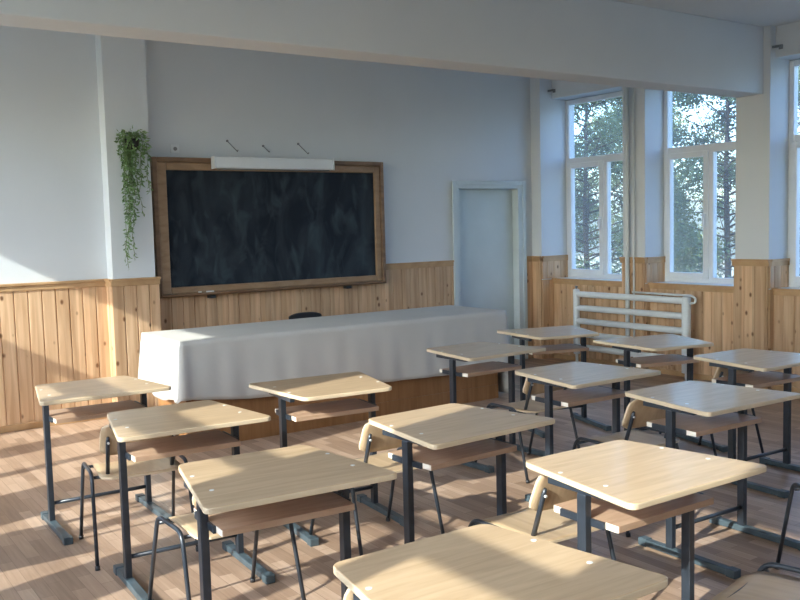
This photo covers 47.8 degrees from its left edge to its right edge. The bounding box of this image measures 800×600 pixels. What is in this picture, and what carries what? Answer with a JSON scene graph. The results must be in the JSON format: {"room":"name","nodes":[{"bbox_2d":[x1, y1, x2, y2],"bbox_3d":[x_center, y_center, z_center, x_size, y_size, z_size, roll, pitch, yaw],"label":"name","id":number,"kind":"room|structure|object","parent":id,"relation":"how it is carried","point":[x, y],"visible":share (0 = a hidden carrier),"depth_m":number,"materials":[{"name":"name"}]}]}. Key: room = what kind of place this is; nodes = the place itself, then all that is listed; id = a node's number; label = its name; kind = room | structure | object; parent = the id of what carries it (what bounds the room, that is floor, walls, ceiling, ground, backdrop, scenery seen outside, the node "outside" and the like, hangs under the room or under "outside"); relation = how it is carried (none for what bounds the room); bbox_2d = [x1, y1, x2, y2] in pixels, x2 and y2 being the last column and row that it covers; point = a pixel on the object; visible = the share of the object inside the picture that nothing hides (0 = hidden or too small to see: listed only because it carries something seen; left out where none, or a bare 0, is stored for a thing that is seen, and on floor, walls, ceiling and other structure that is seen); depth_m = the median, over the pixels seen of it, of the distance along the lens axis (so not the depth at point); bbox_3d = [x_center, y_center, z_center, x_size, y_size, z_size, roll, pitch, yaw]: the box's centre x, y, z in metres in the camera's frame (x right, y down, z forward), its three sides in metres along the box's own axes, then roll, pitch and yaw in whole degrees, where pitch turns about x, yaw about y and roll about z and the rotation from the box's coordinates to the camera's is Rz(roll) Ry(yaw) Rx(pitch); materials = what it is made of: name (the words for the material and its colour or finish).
{"room":"classroom","nodes":[
{"label":"classroom","id":0,"kind":"room"},
{"bbox_2d":[0,25,531,283],"bbox_3d":[-2.007,-0.698,8.475,9.800,3.385,0.460,-5,6,-35],"label":"wall","id":1,"kind":"structure","parent":0,"point":[65,97],"depth_m":8.41,"materials":[{"name":"paint"}]},
{"bbox_2d":[0,417,106,432],"bbox_3d":[-4.033,1.140,7.058,3.620,0.055,0.023,-5,6,-35],"label":"baseboard","id":2,"kind":"structure","parent":1,"relation":"attached to","point":[37,424],"depth_m":7.65,"materials":[{"name":"brown wood"}]},
{"bbox_2d":[0,279,111,425],"bbox_3d":[-4.055,0.549,7.019,3.620,1.240,0.044,-5,6,-35],"label":"wainscot","id":3,"kind":"structure","parent":1,"relation":"attached to","point":[54,331],"depth_m":7.72,"materials":[{"name":"brown wood"}]},
{"bbox_2d":[104,279,119,401],"bbox_3d":[-2.541,0.434,7.966,0.044,1.240,0.160,-5,6,-35],"label":"wainscot","id":4,"kind":"structure","parent":1,"relation":"attached to","point":[110,291],"depth_m":7.93,"materials":[{"name":"brown wood"}]},
{"bbox_2d":[114,126,152,267],"bbox_3d":[-2.299,-0.887,7.870,0.349,1.258,0.179,-5,6,-35],"label":"hanging plant","id":5,"kind":"object","parent":1,"relation":"hanging from","point":[132,142],"visible":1,"depth_m":7.84,"materials":[{"name":"green plant"}]},
{"bbox_2d":[111,277,159,406],"bbox_3d":[-2.321,0.424,8.021,0.440,1.240,0.044,-5,6,-35],"label":"wainscot","id":6,"kind":"structure","parent":1,"relation":"attached to","point":[136,302],"depth_m":7.99,"materials":[{"name":"brown wood"}]},
{"bbox_2d":[156,276,160,330],"bbox_3d":[-2.193,0.405,8.207,0.044,1.240,0.160,-5,6,-35],"label":"wainscot","id":7,"kind":"structure","parent":1,"relation":"attached to","point":[158,292],"depth_m":8.11,"materials":[{"name":"brown wood"}]},
{"bbox_2d":[170,144,178,152],"bbox_3d":[-2.068,-1.388,8.287,0.080,0.080,0.026,-5,6,-35],"label":"wall socket","id":8,"kind":"object","parent":1,"relation":"attached to","point":[174,148],"visible":1,"depth_m":8.28,"materials":[{"name":"white plastic"}]},
{"bbox_2d":[150,157,385,297],"bbox_3d":[-1.192,-0.719,8.859,2.498,1.306,0.093,-5,6,-35],"label":"blackboard","id":9,"kind":"object","parent":1,"relation":"attached to","point":[220,231],"visible":0.96,"depth_m":8.80,"materials":[{"name":"paint"}]},
{"bbox_2d":[211,156,334,170],"bbox_3d":[-1.230,-1.317,8.761,1.284,0.124,0.168,-5,6,-35],"label":"projection screen","id":10,"kind":"object","parent":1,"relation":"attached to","point":[217,162],"visible":1,"depth_m":8.67,"materials":[{"name":"white plastic"}]},
{"bbox_2d":[160,260,453,330],"bbox_3d":[-0.820,0.285,9.251,3.498,1.240,0.044,-5,6,-35],"label":"wainscot","id":11,"kind":"structure","parent":1,"relation":"attached to","point":[409,285],"depth_m":9.26,"materials":[{"name":"brown wood"}]},
{"bbox_2d":[452,181,527,359],"bbox_3d":[1.020,-0.317,10.582,1.110,2.130,0.175,-5,6,-35],"label":"door","id":12,"kind":"structure","parent":1,"relation":"in","point":[489,217],"depth_m":10.63,"materials":[{"name":"paint"}]},
{"bbox_2d":[527,256,533,358],"bbox_3d":[1.580,0.089,10.906,0.118,1.240,0.044,-5,6,-35],"label":"wainscot","id":13,"kind":"structure","parent":1,"relation":"attached to","point":[529,258],"depth_m":10.89,"materials":[{"name":"brown wood"}]},
{"bbox_2d":[542,279,553,358],"bbox_3d":[1.789,0.229,10.883,0.180,0.955,0.016,-5,6,-35],"label":"wainscot","id":14,"kind":"structure","parent":1,"relation":"attached to","point":[547,285],"depth_m":10.86,"materials":[{"name":"brown wood"}]},
{"bbox_2d":[542,255,567,278],"bbox_3d":[1.877,-0.401,10.890,0.418,0.275,0.038,-5,6,-35],"label":"wainscot","id":15,"kind":"structure","parent":1,"relation":"attached to","point":[554,266],"depth_m":10.88,"materials":[{"name":"brown wood"}]},
{"bbox_2d":[0,358,799,599],"bbox_3d":[0.615,1.278,4.996,9.900,0.120,9.760,-5,6,-35],"label":"floor","id":16,"kind":"structure","parent":0,"point":[35,564],"depth_m":5.03,"materials":[{"name":"laminate"}]},
{"bbox_2d":[35,376,172,545],"bbox_3d":[-1.723,0.879,5.186,0.712,0.761,0.703,-5,6,-33],"label":"school desk","id":17,"kind":"object","parent":16,"relation":"on","point":[115,386],"visible":0.94,"depth_m":5.10,"materials":[{"name":"brown wood"}]},
{"bbox_2d":[49,400,146,423],"bbox_3d":[-1.757,0.642,5.209,0.508,0.024,0.305,-4,6,-33],"label":"shelf","id":18,"kind":"object","parent":17,"relation":"attached to","point":[72,414],"depth_m":5.17,"materials":[{"name":"brown wood"}]},
{"bbox_2d":[79,424,197,570],"bbox_3d":[-1.386,0.935,4.721,0.521,0.714,0.548,-4,5,-28],"label":"chair","id":19,"kind":"object","parent":16,"relation":"on","point":[108,470],"visible":0.62,"depth_m":4.55,"materials":[{"name":"brown wood"}]},
{"bbox_2d":[107,400,274,599],"bbox_3d":[-1.026,0.934,4.304,0.712,0.761,0.703,-4,5,-31],"label":"school desk","id":20,"kind":"object","parent":16,"relation":"on","point":[188,417],"visible":1,"depth_m":4.24,"materials":[{"name":"black paint"}]},
{"bbox_2d":[126,430,240,461],"bbox_3d":[-1.059,0.696,4.328,0.508,0.024,0.305,-4,5,-31],"label":"shelf","id":21,"kind":"object","parent":20,"relation":"attached to","point":[152,449],"depth_m":4.29,"materials":[{"name":"brown wood"}]},
{"bbox_2d":[147,496,305,599],"bbox_3d":[-0.750,0.992,3.825,0.521,0.714,0.548,-5,6,-35],"label":"chair","id":22,"kind":"object","parent":16,"relation":"on","point":[187,522],"visible":0.26,"depth_m":3.78,"materials":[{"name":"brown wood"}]},
{"bbox_2d":[178,445,396,599],"bbox_3d":[-0.428,1.002,3.278,0.712,0.761,0.703,-4,5,-31],"label":"school desk","id":23,"kind":"object","parent":16,"relation":"on","point":[253,491],"visible":1,"depth_m":3.20,"materials":[{"name":"black paint"}]},
{"bbox_2d":[194,492,354,536],"bbox_3d":[-0.460,0.764,3.303,0.508,0.024,0.305,-4,5,-31],"label":"shelf","id":24,"kind":"object","parent":23,"relation":"attached to","point":[255,518],"depth_m":3.22,"materials":[{"name":"brown wood"}]},
{"bbox_2d":[289,312,321,318],"bbox_3d":[-0.804,0.540,8.704,0.420,0.823,0.475,-5,6,-35],"label":"chair","id":25,"kind":"object","parent":16,"relation":"on","point":[302,314],"visible":0.2,"depth_m":8.82,"materials":[{"name":"plastic"}]},
{"bbox_2d":[249,371,403,546],"bbox_3d":[-0.381,0.855,5.067,0.712,0.761,0.703,-4,5,-29],"label":"school desk","id":26,"kind":"object","parent":16,"relation":"on","point":[313,388],"visible":0.85,"depth_m":5.02,"materials":[{"name":"brown wood"}]},
{"bbox_2d":[275,398,378,421],"bbox_3d":[-0.412,0.618,5.092,0.508,0.024,0.305,-4,5,-29],"label":"shelf","id":27,"kind":"object","parent":26,"relation":"attached to","point":[313,411],"depth_m":5.04,"materials":[{"name":"brown wood"}]},
{"bbox_2d":[158,373,498,440],"bbox_3d":[-0.549,0.594,7.961,3.160,0.820,0.820,-5,6,-35],"label":"platform","id":28,"kind":"object","parent":16,"relation":"on","point":[411,394],"visible":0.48,"depth_m":7.81,"materials":[{"name":"brown wood"}]},
{"bbox_2d":[138,305,508,403],"bbox_3d":[-0.544,0.579,7.959,3.301,0.799,0.950,-5,6,-35],"label":"tablecloth","id":29,"kind":"object","parent":28,"relation":"on","point":[211,362],"visible":0.91,"depth_m":7.39,"materials":[{"name":"fabric"}]},
{"bbox_2d":[343,588,353,599],"bbox_3d":[-0.098,1.068,2.686,0.521,0.714,0.548,-5,6,-35],"label":"chair","id":30,"kind":"object","parent":16,"relation":"on","point":[348,595],"visible":0.02,"depth_m":2.38,"materials":[{"name":"brown wood"}]},
{"bbox_2d":[309,422,444,555],"bbox_3d":[-0.131,0.909,4.647,0.521,0.714,0.548,-5,6,-35],"label":"chair","id":31,"kind":"object","parent":16,"relation":"on","point":[372,439],"visible":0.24,"depth_m":4.45,"materials":[{"name":"brown wood"}]},
{"bbox_2d":[369,403,554,543],"bbox_3d":[0.277,0.921,4.053,0.712,0.761,0.703,-5,6,-37],"label":"school desk","id":32,"kind":"object","parent":16,"relation":"on","point":[447,435],"visible":0.7,"depth_m":3.98,"materials":[{"name":"black paint"}]},
{"bbox_2d":[388,438,516,470],"bbox_3d":[0.240,0.684,4.074,0.508,0.024,0.305,-5,6,-37],"label":"shelf","id":33,"kind":"object","parent":32,"relation":"attached to","point":[423,457],"depth_m":4.00,"materials":[{"name":"brown wood"}]},
{"bbox_2d":[427,342,545,472],"bbox_3d":[0.609,0.725,6.361,0.712,0.761,0.703,-5,6,-36],"label":"school desk","id":34,"kind":"object","parent":16,"relation":"on","point":[475,351],"visible":0.69,"depth_m":6.30,"materials":[{"name":"black paint"}]},
{"bbox_2d":[440,361,521,376],"bbox_3d":[0.572,0.487,6.383,0.508,0.024,0.305,-5,6,-36],"label":"shelf","id":35,"kind":"object","parent":34,"relation":"attached to","point":[491,367],"depth_m":6.33,"materials":[{"name":"brown wood"}]},
{"bbox_2d":[333,524,667,599],"bbox_3d":[0.240,1.068,2.252,0.712,0.761,0.703,-5,6,-34],"label":"school desk","id":36,"kind":"object","parent":16,"relation":"on","point":[481,561],"visible":1,"depth_m":2.27,"materials":[{"name":"black paint"}]},
{"bbox_2d":[474,377,579,482],"bbox_3d":[0.852,0.772,6.022,0.521,0.714,0.548,-5,6,-35],"label":"chair","id":37,"kind":"object","parent":16,"relation":"on","point":[528,405],"visible":0.43,"depth_m":5.83,"materials":[{"name":"brown wood"}]},
{"bbox_2d":[468,474,615,560],"bbox_3d":[0.557,0.970,3.684,0.521,0.714,0.548,-5,6,-35],"label":"chair","id":38,"kind":"object","parent":16,"relation":"on","point":[539,520],"visible":0.42,"depth_m":3.52,"materials":[{"name":"brown wood"}]},
{"bbox_2d":[497,325,611,437],"bbox_3d":[1.252,0.635,7.265,0.712,0.761,0.703,-3,5,-18],"label":"school desk","id":39,"kind":"object","parent":16,"relation":"on","point":[556,332],"visible":0.73,"depth_m":7.21,"materials":[{"name":"black paint"}]},
{"bbox_2d":[529,343,588,354],"bbox_3d":[1.229,0.397,7.294,0.508,0.024,0.305,-3,5,-18],"label":"shelf","id":40,"kind":"object","parent":39,"relation":"attached to","point":[558,348],"depth_m":7.22,"materials":[{"name":"brown wood"}]},
{"bbox_2d":[515,362,660,501],"bbox_3d":[1.099,0.800,5.284,0.712,0.761,0.703,-5,6,-34],"label":"school desk","id":41,"kind":"object","parent":16,"relation":"on","point":[582,378],"visible":0.59,"depth_m":5.21,"materials":[{"name":"black paint"}]},
{"bbox_2d":[531,386,625,406],"bbox_3d":[1.064,0.562,5.307,0.508,0.024,0.305,-5,6,-34],"label":"shelf","id":42,"kind":"object","parent":41,"relation":"attached to","point":[569,397],"depth_m":5.25,"materials":[{"name":"brown wood"}]},
{"bbox_2d":[572,399,679,536],"bbox_3d":[1.243,0.845,5.006,0.521,0.714,0.548,-4,6,-33],"label":"chair","id":43,"kind":"object","parent":16,"relation":"on","point":[636,415],"visible":0.45,"depth_m":4.85,"materials":[{"name":"brown wood"}]},
{"bbox_2d":[573,286,696,380],"bbox_3d":[2.503,0.330,9.734,0.123,0.905,1.678,-5,6,-35],"label":"radiator","id":44,"kind":"object","parent":16,"relation":"on","point":[685,330],"visible":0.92,"depth_m":9.66,"materials":[{"name":"metal"}]},
{"bbox_2d":[526,440,766,599],"bbox_3d":[0.878,0.973,3.226,0.712,0.761,0.703,-5,6,-35],"label":"school desk","id":45,"kind":"object","parent":16,"relation":"on","point":[621,486],"visible":0.99,"depth_m":3.16,"materials":[{"name":"black paint"}]},
{"bbox_2d":[554,493,713,533],"bbox_3d":[0.844,0.736,3.248,0.508,0.024,0.305,-5,6,-35],"label":"shelf","id":46,"kind":"object","parent":45,"relation":"attached to","point":[604,515],"depth_m":3.14,"materials":[{"name":"brown wood"}]},
{"bbox_2d":[593,334,727,451],"bbox_3d":[1.893,0.679,6.523,0.712,0.761,0.703,-3,5,-21],"label":"school desk","id":47,"kind":"object","parent":16,"relation":"on","point":[662,342],"visible":0.66,"depth_m":6.47,"materials":[{"name":"black paint"}]},
{"bbox_2d":[616,354,698,367],"bbox_3d":[1.868,0.441,6.551,0.508,0.024,0.305,-3,5,-21],"label":"shelf","id":48,"kind":"object","parent":47,"relation":"attached to","point":[668,359],"depth_m":6.49,"materials":[{"name":"brown wood"}]},
{"bbox_2d":[625,381,799,578],"bbox_3d":[1.565,0.851,4.515,0.712,0.761,0.703,-4,6,-33],"label":"school desk","id":49,"kind":"object","parent":16,"relation":"on","point":[707,408],"visible":0.98,"depth_m":4.47,"materials":[{"name":"black paint"}]},
{"bbox_2d":[647,412,761,436],"bbox_3d":[1.532,0.613,4.538,0.508,0.024,0.305,-4,6,-33],"label":"shelf","id":50,"kind":"object","parent":49,"relation":"attached to","point":[686,424],"depth_m":4.47,"materials":[{"name":"brown wood"}]},
{"bbox_2d":[659,367,765,456],"bbox_3d":[2.105,0.729,6.159,0.521,0.714,0.548,-5,6,-35],"label":"chair","id":51,"kind":"object","parent":16,"relation":"on","point":[720,372],"visible":0.1,"depth_m":5.91,"materials":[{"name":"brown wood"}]},
{"bbox_2d":[693,348,799,498],"bbox_3d":[2.292,0.738,5.670,0.712,0.761,0.703,-4,5,-32],"label":"school desk","id":52,"kind":"object","parent":16,"relation":"on","point":[764,363],"visible":0.82,"depth_m":5.65,"materials":[{"name":"black paint"}]},
{"bbox_2d":[712,371,799,387],"bbox_3d":[2.258,0.501,5.694,0.508,0.024,0.305,-4,5,-32],"label":"shelf","id":53,"kind":"object","parent":52,"relation":"attached to","point":[757,379],"depth_m":5.64,"materials":[{"name":"brown wood"}]},
{"bbox_2d":[710,562,799,599],"bbox_3d":[1.178,1.021,2.856,0.548,0.714,0.521,3,6,43],"label":"chair","id":54,"kind":"object","parent":16,"relation":"on","point":[763,584],"visible":1,"depth_m":2.94,"materials":[{"name":"brown wood"}]},
{"bbox_2d":[774,482,799,569],"bbox_3d":[1.996,0.914,3.917,0.521,0.714,0.548,-1,5,0],"label":"chair","id":55,"kind":"object","parent":16,"relation":"on","point":[795,486],"visible":0.79,"depth_m":4.10,"materials":[{"name":"black metal"}]},
{"bbox_2d":[530,21,799,289],"bbox_3d":[4.462,-0.761,7.236,0.570,3.385,9.260,-5,6,-35],"label":"wall","id":56,"kind":"structure","parent":0,"point":[762,120],"depth_m":9.61,"materials":[{"name":"paint"}]},
{"bbox_2d":[532,256,542,358],"bbox_3d":[1.649,0.091,10.872,0.044,1.240,0.140,-5,6,-35],"label":"wainscot","id":57,"kind":"structure","parent":56,"relation":"attached to","point":[536,260],"depth_m":10.85,"materials":[{"name":"brown wood"}]},
{"bbox_2d":[552,278,621,361],"bbox_3d":[2.186,0.247,10.465,0.044,0.967,1.155,-5,6,-35],"label":"wainscot","id":58,"kind":"structure","parent":56,"relation":"attached to","point":[563,288],"depth_m":10.46,"materials":[{"name":"brown wood"}]},
{"bbox_2d":[564,91,622,280],"bbox_3d":[2.285,-1.288,10.436,0.288,2.155,1.155,-5,6,-35],"label":"window","id":59,"kind":"structure","parent":56,"relation":"in","point":[603,161],"depth_m":10.56,"materials":[{"name":"white plastic"}]},
{"bbox_2d":[624,87,629,335],"bbox_3d":[2.453,-0.915,9.747,0.046,3.385,0.046,-5,6,-35],"label":"pipe","id":60,"kind":"object","parent":56,"relation":"attached to","point":[626,89],"visible":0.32,"depth_m":9.71,"materials":[{"name":"metal"}]},
{"bbox_2d":[619,257,646,357],"bbox_3d":[2.533,0.155,9.810,0.044,1.240,0.345,-5,6,-35],"label":"wainscot","id":61,"kind":"structure","parent":56,"relation":"attached to","point":[640,262],"depth_m":9.74,"materials":[{"name":"brown wood"}]},
{"bbox_2d":[632,88,634,367],"bbox_3d":[2.508,-0.911,9.688,0.021,3.385,0.021,-5,6,-35],"label":"pipe","id":62,"kind":"object","parent":56,"relation":"attached to","point":[633,174],"visible":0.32,"depth_m":9.67,"materials":[{"name":"metal"}]},
{"bbox_2d":[645,284,649,368],"bbox_3d":[2.671,0.301,9.720,0.060,0.955,0.016,-5,6,-35],"label":"wainscot","id":63,"kind":"structure","parent":56,"relation":"attached to","point":[647,286],"depth_m":9.69,"materials":[{"name":"brown wood"}]},
{"bbox_2d":[645,256,664,282],"bbox_3d":[2.759,-0.329,9.727,0.298,0.275,0.038,-5,6,-35],"label":"wainscot","id":64,"kind":"structure","parent":56,"relation":"attached to","point":[655,266],"depth_m":9.72,"materials":[{"name":"brown wood"}]},
{"bbox_2d":[554,353,799,392],"bbox_3d":[3.502,0.828,8.536,0.103,0.055,5.840,-5,6,-35],"label":"baseboard","id":65,"kind":"structure","parent":56,"relation":"attached to","point":[560,356],"depth_m":9.57,"materials":[{"name":"brown wood"}]},
{"bbox_2d":[648,282,733,375],"bbox_3d":[3.002,0.322,9.290,0.044,0.967,1.100,-5,6,-35],"label":"wainscot","id":66,"kind":"structure","parent":56,"relation":"attached to","point":[712,315],"depth_m":9.17,"materials":[{"name":"brown wood"}]},
{"bbox_2d":[653,91,735,285],"bbox_3d":[3.102,-1.213,9.262,0.288,2.155,1.100,-5,6,-35],"label":"window","id":67,"kind":"structure","parent":56,"relation":"in","point":[708,152],"depth_m":9.38,"materials":[{"name":"white plastic"}]},
{"bbox_2d":[731,259,770,371],"bbox_3d":[3.349,0.229,8.635,0.044,1.240,0.400,-5,6,-35],"label":"wainscot","id":68,"kind":"structure","parent":56,"relation":"attached to","point":[751,276],"depth_m":8.61,"materials":[{"name":"brown wood"}]},
{"bbox_2d":[768,290,773,389],"bbox_3d":[3.503,0.378,8.522,0.060,0.955,0.016,-5,6,-35],"label":"wainscot","id":69,"kind":"structure","parent":56,"relation":"attached to","point":[771,296],"depth_m":8.50,"materials":[{"name":"brown wood"}]},
{"bbox_2d":[772,44,782,48],"bbox_3d":[3.473,-2.324,8.272,0.071,0.040,0.090,-5,6,-35],"label":"bracket","id":70,"kind":"object","parent":56,"relation":"attached to","point":[780,46],"visible":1,"depth_m":8.26,"materials":[{"name":"grey metal"}]},
{"bbox_2d":[769,258,789,288],"bbox_3d":[3.591,-0.252,8.530,0.298,0.275,0.038,-5,6,-35],"label":"wainscot","id":71,"kind":"structure","parent":56,"relation":"attached to","point":[779,268],"depth_m":8.53,"materials":[{"name":"brown wood"}]},
{"bbox_2d":[771,288,799,387],"bbox_3d":[3.834,0.398,8.093,0.044,0.967,1.100,-5,6,-35],"label":"wainscot","id":72,"kind":"structure","parent":56,"relation":"attached to","point":[786,329],"depth_m":8.40,"materials":[{"name":"brown wood"}]},
{"bbox_2d":[782,59,799,288],"bbox_3d":[3.934,-1.137,8.064,0.288,2.155,1.100,-5,6,-35],"label":"window","id":73,"kind":"structure","parent":56,"relation":"in","point":[794,138],"depth_m":8.51,"materials":[{"name":"white plastic"}]},
{"bbox_2d":[612,0,799,26],"bbox_3d":[0.525,-2.255,4.709,9.900,0.200,9.760,-5,6,-35],"label":"ceiling","id":74,"kind":"structure","parent":0,"point":[762,13],"depth_m":7.59,"materials":[{"name":"paint"}]},
{"bbox_2d":[0,0,763,97],"bbox_3d":[-0.338,-1.929,5.971,8.830,0.610,0.280,-5,6,-35],"label":"ceiling beam","id":75,"kind":"structure","parent":74,"relation":"attached to","point":[603,42],"depth_m":6.39,"materials":[{"name":"paint"}]},
{"label":"outside","id":76,"kind":"structure","parent":0,"visible":0},
{"bbox_2d":[576,256,799,277],"bbox_3d":[3.916,3.974,21.268,190.000,0.300,190.000,-5,6,-35],"label":"ground","id":77,"kind":"structure","parent":76,"point":[596,258],"depth_m":115.86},
{"bbox_2d":[574,97,701,273],"bbox_3d":[3.736,-0.825,18.565,4.825,9.715,4.540,0,5,15],"label":"tree","id":78,"kind":"object","parent":77,"relation":"on","point":[583,204],"visible":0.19,"depth_m":17.99,"materials":[{"name":"green plant"}]},
{"bbox_2d":[574,99,733,275],"bbox_3d":[6.978,-2.235,26.029,5.473,11.149,5.841,1,5,25],"label":"tree","id":79,"kind":"object","parent":77,"relation":"on","point":[592,117],"visible":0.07,"depth_m":25.73,"materials":[{"name":"green plant"}]},
{"bbox_2d":[591,66,799,277],"bbox_3d":[6.418,-1.446,17.256,5.186,11.028,5.535,-1,5,6],"label":"tree","id":80,"kind":"object","parent":77,"relation":"on","point":[688,255],"visible":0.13,"depth_m":16.93,"materials":[{"name":"green plant"}]},
{"bbox_2d":[686,67,799,277],"bbox_3d":[9.766,-2.752,23.147,5.326,12.506,5.323,-3,5,-15],"label":"tree","id":81,"kind":"object","parent":77,"relation":"on","point":[713,131],"visible":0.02,"depth_m":23.79,"materials":[{"name":"green leaf"},{"name":"bark"}]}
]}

